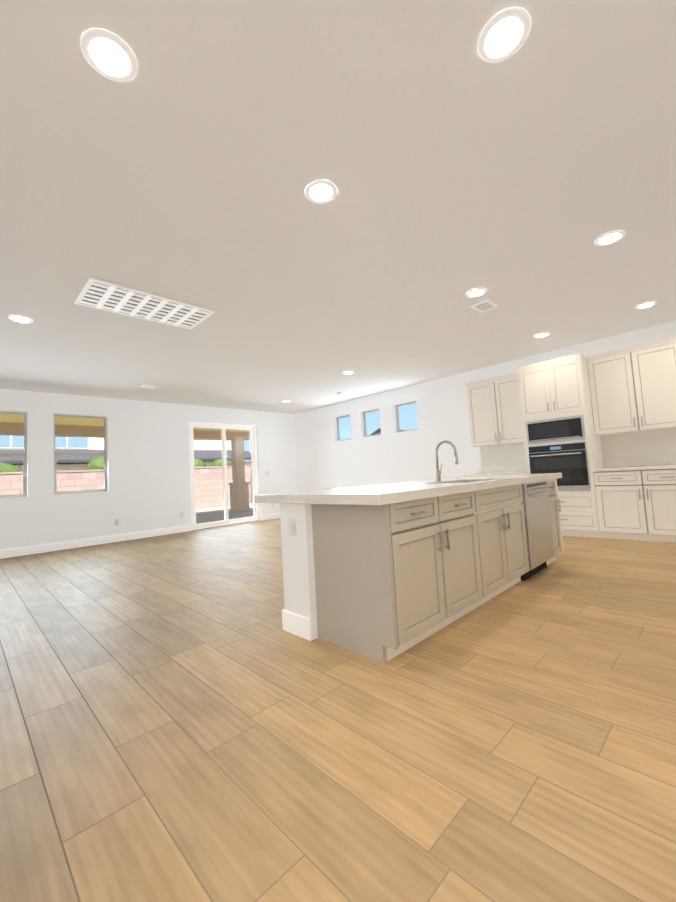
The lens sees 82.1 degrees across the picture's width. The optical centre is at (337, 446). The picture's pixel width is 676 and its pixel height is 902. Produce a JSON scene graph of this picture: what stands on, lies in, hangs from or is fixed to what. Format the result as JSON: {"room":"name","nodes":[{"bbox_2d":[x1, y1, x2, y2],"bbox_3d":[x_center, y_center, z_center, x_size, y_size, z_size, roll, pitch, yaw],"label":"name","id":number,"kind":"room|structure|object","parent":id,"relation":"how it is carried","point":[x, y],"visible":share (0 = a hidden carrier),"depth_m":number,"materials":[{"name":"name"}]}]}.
{"room":"kitchen","nodes":[
{"label":"kitchen","id":0,"kind":"room"},
{"bbox_2d":[0,389,297,549],"bbox_3d":[-4.990,0.431,6.893,10.990,2.760,0.160,1,-6,-44],"label":"wall","id":1,"kind":"structure","parent":0,"point":[148,471],"depth_m":7.62,"materials":[{"name":"paint"}]},
{"bbox_2d":[0,411,26,497],"bbox_3d":[-5.637,0.128,6.342,0.864,1.434,0.064,1,-6,-44],"label":"window","id":2,"kind":"structure","parent":1,"relation":"in","point":[24,473],"depth_m":6.58,"materials":[{"name":"grey plastic"}]},
{"bbox_2d":[54,414,107,494],"bbox_3d":[-4.766,0.139,7.197,0.844,1.434,0.064,1,-6,-44],"label":"window","id":3,"kind":"structure","parent":1,"relation":"in","point":[104,454],"depth_m":7.20,"materials":[{"name":"grey plastic"}]},
{"bbox_2d":[0,525,191,558],"bbox_3d":[-5.912,1.717,5.699,7.705,0.135,0.014,1,-6,-44],"label":"baseboard","id":4,"kind":"structure","parent":1,"relation":"attached to","point":[21,551],"depth_m":7.05,"materials":[{"name":"white paint"}]},
{"bbox_2d":[0,414,249,440],"bbox_3d":[-7.117,-0.684,7.489,14.050,0.510,3.446,1,-6,-44],"label":"patio cover","id":5,"kind":"object","parent":1,"relation":"attached to","point":[70,428],"depth_m":9.77,"materials":[{"name":"brown wood"}]},
{"bbox_2d":[189,422,259,529],"bbox_3d":[-2.666,0.641,9.169,1.752,2.392,0.110,1,-6,-44],"label":"door","id":6,"kind":"structure","parent":1,"relation":"in","point":[253,450],"depth_m":9.15,"materials":[{"name":"white paint"}]},
{"bbox_2d":[261,513,279,520],"bbox_3d":[-1.473,1.774,10.055,1.195,0.135,0.014,1,-6,-44],"label":"baseboard","id":7,"kind":"structure","parent":1,"relation":"attached to","point":[270,516],"depth_m":9.81,"materials":[{"name":"white paint"}]},
{"bbox_2d":[0,518,675,901],"bbox_3d":[-1.628,1.417,3.453,10.990,0.080,9.560,1,-6,-44],"label":"floor","id":8,"kind":"structure","parent":0,"point":[184,716],"depth_m":1.53,"materials":[{"name":"brown wood"}]},
{"bbox_2d":[255,476,563,663],"bbox_3d":[0.929,0.790,3.462,3.050,0.876,1.232,1,-6,-44],"label":"kitchen island","id":9,"kind":"object","parent":8,"relation":"on","point":[384,573],"depth_m":2.45,"materials":[{"name":"grey wood"}]},
{"bbox_2d":[255,473,561,499],"bbox_3d":[0.890,0.337,3.508,3.050,0.040,1.195,1,-6,-44],"label":"island countertop","id":10,"kind":"structure","parent":9,"relation":"on","point":[408,488],"depth_m":2.71,"materials":[{"name":"white stone"}]},
{"bbox_2d":[434,440,457,479],"bbox_3d":[0.986,0.127,3.505,0.110,0.367,0.241,1,-6,-44],"label":"faucet","id":11,"kind":"object","parent":10,"relation":"on","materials":[{"name":"silver metal"}]},
{"bbox_2d":[462,480,469,483],"bbox_3d":[1.112,0.433,3.337,0.844,0.226,0.474,1,-6,-44],"label":"sink","id":12,"kind":"object","parent":10,"relation":"in","point":[463,481],"depth_m":3.74,"materials":[{"name":"silver metal"}]},
{"bbox_2d":[514,353,605,537],"bbox_3d":[3.261,0.025,5.643,0.644,2.445,0.830,1,-6,-44],"label":"tall cabinet","id":13,"kind":"object","parent":8,"relation":"on","point":[567,416],"depth_m":5.36,"materials":[{"name":"beige paint"}]},
{"bbox_2d":[462,469,525,476],"bbox_3d":[2.635,0.435,6.271,0.650,0.040,1.008,1,-6,-44],"label":"countertop","id":14,"kind":"structure","parent":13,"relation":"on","point":[523,470],"depth_m":6.11,"materials":[{"name":"white stone"}]},
{"bbox_2d":[525,414,585,444],"bbox_3d":[3.029,-0.232,5.447,0.050,0.331,0.736,1,-6,-44],"label":"microwave","id":15,"kind":"object","parent":13,"relation":"in","point":[567,428],"depth_m":5.42,"materials":[{"name":"black metal"}]},
{"bbox_2d":[528,441,590,491],"bbox_3d":[3.042,0.288,5.394,0.096,0.656,0.736,1,-6,-44],"label":"wall oven","id":16,"kind":"object","parent":13,"relation":"in","point":[571,459],"depth_m":5.33,"materials":[{"name":"black metal"}]},
{"bbox_2d":[594,469,675,542],"bbox_3d":[3.950,0.724,4.949,0.620,0.875,0.990,1,-6,-44],"label":"base cabinet","id":17,"kind":"object","parent":8,"relation":"on","point":[634,504],"depth_m":4.78,"materials":[{"name":"beige paint"}]},
{"bbox_2d":[594,465,675,472],"bbox_3d":[3.913,0.268,4.971,0.650,0.040,0.986,1,-6,-44],"label":"countertop","id":18,"kind":"structure","parent":17,"relation":"on","point":[613,468],"depth_m":4.91,"materials":[{"name":"white stone"}]},
{"bbox_2d":[0,0,675,413],"bbox_3d":[-1.792,-1.431,3.658,10.990,0.120,9.560,1,-6,-44],"label":"ceiling","id":19,"kind":"structure","parent":0,"point":[200,150],"depth_m":2.38,"materials":[{"name":"white paint"}]},
{"bbox_2d":[8,315,33,323],"bbox_3d":[-3.166,-1.271,3.878,0.200,0.007,0.200,1,-6,-44],"label":"recessed light","id":20,"kind":"object","parent":19,"relation":"in","point":[21,319],"visible":0.98,"depth_m":3.87,"materials":[{"name":"white paint"}]},
{"bbox_2d":[80,28,137,81],"bbox_3d":[-0.918,-1.566,1.563,0.200,0.007,0.200,1,-6,-44],"label":"recessed light","id":21,"kind":"object","parent":19,"relation":"in","point":[109,55],"visible":1,"depth_m":1.55,"materials":[{"name":"white paint"}]},
{"bbox_2d":[75,278,214,329],"bbox_3d":[-1.846,-1.351,3.777,1.100,0.012,0.580,1,-6,-44],"label":"ceiling vent","id":22,"kind":"object","parent":19,"relation":"in","point":[103,295],"visible":1,"depth_m":3.71,"materials":[{"name":"white metal"}]},
{"bbox_2d":[139,385,156,388],"bbox_3d":[-3.324,-1.050,6.792,0.240,0.012,0.200,1,-6,-44],"label":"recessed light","id":23,"kind":"object","parent":19,"relation":"in","point":[148,386],"visible":1,"depth_m":6.78,"materials":[{"name":"white"}]},
{"bbox_2d":[305,180,336,203],"bbox_3d":[-0.104,-1.555,2.375,0.200,0.007,0.200,1,-6,-44],"label":"recessed light","id":24,"kind":"object","parent":19,"relation":"in","point":[320,191],"visible":1,"depth_m":2.37,"materials":[{"name":"white paint"}]},
{"bbox_2d":[343,371,353,374],"bbox_3d":[0.176,-1.264,6.655,0.200,0.007,0.200,1,-6,-44],"label":"recessed light","id":25,"kind":"object","parent":19,"relation":"in","point":[348,372],"visible":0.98,"depth_m":6.63,"materials":[{"name":"white paint"}]},
{"bbox_2d":[466,288,486,297],"bbox_3d":[1.381,-1.533,3.874,0.200,0.007,0.200,1,-6,-44],"label":"recessed light","id":26,"kind":"object","parent":19,"relation":"in","point":[477,292],"visible":0.98,"depth_m":3.87,"materials":[{"name":"white paint"}]},
{"bbox_2d":[470,300,498,312],"bbox_3d":[1.586,-1.518,4.201,0.250,0.012,0.200,1,-6,-44],"label":"ceiling vent","id":27,"kind":"object","parent":19,"relation":"in","point":[483,306],"visible":0.98,"depth_m":4.19,"materials":[{"name":"white plastic"}]},
{"bbox_2d":[477,7,530,62],"bbox_3d":[0.671,-1.657,1.573,0.200,0.007,0.200,1,-6,-44],"label":"recessed light","id":28,"kind":"object","parent":19,"relation":"in","point":[503,35],"visible":1,"depth_m":1.56,"materials":[{"name":"white paint"}]},
{"bbox_2d":[533,333,549,337],"bbox_3d":[2.766,-1.512,5.276,0.200,0.007,0.200,1,-6,-44],"label":"recessed light","id":29,"kind":"object","parent":19,"relation":"in","point":[541,335],"visible":1,"depth_m":5.28,"materials":[{"name":"white paint"}]},
{"bbox_2d":[594,230,624,245],"bbox_3d":[2.134,-1.635,3.051,0.200,0.007,0.200,1,-6,-44],"label":"recessed light","id":30,"kind":"object","parent":19,"relation":"in","point":[612,237],"visible":0.96,"depth_m":3.04,"materials":[{"name":"white paint"}]},
{"bbox_2d":[635,301,656,308],"bbox_3d":[3.519,-1.615,4.438,0.200,0.007,0.200,1,-6,-44],"label":"recessed light","id":31,"kind":"object","parent":19,"relation":"in","point":[646,305],"visible":0.98,"depth_m":4.43,"materials":[{"name":"white paint"}]},
{"bbox_2d":[294,321,675,490],"bbox_3d":[2.211,0.045,7.291,0.160,2.760,9.400,1,-6,-44],"label":"wall","id":32,"kind":"structure","parent":0,"point":[326,458],"depth_m":7.99,"materials":[{"name":"paint"}]},
{"bbox_2d":[336,415,350,440],"bbox_3d":[0.186,-0.449,9.411,0.060,0.594,0.544,1,-6,-44],"label":"window","id":33,"kind":"structure","parent":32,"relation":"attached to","point":[338,430],"depth_m":9.57,"materials":[{"name":"grey plastic"}]},
{"bbox_2d":[363,409,380,436],"bbox_3d":[0.807,-0.530,8.779,0.060,0.594,0.564,1,-6,-44],"label":"window","id":34,"kind":"structure","parent":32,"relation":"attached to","point":[364,423],"depth_m":8.94,"materials":[{"name":"grey plastic"}]},
{"bbox_2d":[395,401,417,432],"bbox_3d":[1.470,-0.617,8.104,0.060,0.594,0.584,1,-6,-44],"label":"window","id":35,"kind":"structure","parent":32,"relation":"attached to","point":[397,418],"depth_m":8.27,"materials":[{"name":"grey plastic"}]},
{"bbox_2d":[466,373,521,448],"bbox_3d":[2.702,-0.576,6.445,0.330,1.070,0.980,1,-6,-44],"label":"upper cabinet","id":36,"kind":"object","parent":32,"relation":"attached to","point":[492,404],"depth_m":6.36,"materials":[{"name":"beige paint"}]},
{"bbox_2d":[480,457,675,472],"bbox_3d":[3.491,0.285,5.851,0.020,0.100,2.828,1,-6,-44],"label":"backsplash","id":37,"kind":"structure","parent":32,"relation":"attached to","point":[629,460],"depth_m":5.38,"materials":[{"name":"white tile"}]},
{"bbox_2d":[586,337,675,436],"bbox_3d":[3.969,-0.741,5.156,0.330,1.070,0.990,1,-6,-44],"label":"upper cabinet","id":38,"kind":"object","parent":32,"relation":"attached to","point":[632,390],"depth_m":5.05,"materials":[{"name":"beige paint"}]},
{"label":"outside","id":39,"kind":"structure","parent":0,"visible":0},
{"bbox_2d":[196,503,252,523],"bbox_3d":[-8.348,2.347,10.809,55.000,0.088,52.000,1,-6,-44],"label":"ground","id":40,"kind":"structure","parent":39,"point":[212,513],"depth_m":12.26,"materials":[{"name":"beige concrete"}]},
{"bbox_2d":[0,457,231,471],"bbox_3d":[-11.422,1.436,12.103,19.675,2.299,1.551,1,-6,-44],"label":"shrubs","id":41,"kind":"object","parent":40,"relation":"on","point":[95,463],"depth_m":14.12,"materials":[{"name":"green plant"}]},
{"bbox_2d":[0,435,250,471],"bbox_3d":[-19.217,-0.156,16.921,30.800,7.049,12.600,1,-6,-44],"label":"neighbor house","id":42,"kind":"structure","parent":40,"relation":"on","point":[210,456],"depth_m":18.93,"materials":[{"name":"beige paint"}]},
{"bbox_2d":[0,465,251,508],"bbox_3d":[-14.472,1.571,7.423,41.500,1.709,0.240,1,-6,-44],"label":"fence","id":43,"kind":"object","parent":40,"relation":"on","point":[211,478],"depth_m":13.52,"materials":[{"name":"beige brick"}]},
{"bbox_2d":[228,440,249,511],"bbox_3d":[-3.361,0.973,13.142,0.520,2.409,0.520,1,-6,-44],"label":"patio column","id":44,"kind":"structure","parent":40,"relation":"on","point":[238,469],"depth_m":13.01,"materials":[{"name":"beige paint"}]},
{"bbox_2d":[251,469,252,503],"bbox_3d":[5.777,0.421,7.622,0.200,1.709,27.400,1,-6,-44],"label":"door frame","id":45,"kind":"structure","parent":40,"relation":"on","point":[251,485],"depth_m":17.27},
{"bbox_2d":[369,428,403,435],"bbox_3d":[7.524,0.863,37.445,10.800,4.889,8.400,1,-6,-44],"label":"house","id":46,"kind":"structure","parent":40,"relation":"on","point":[378,431],"depth_m":34.24,"materials":[{"name":"beige paint"}]}
]}

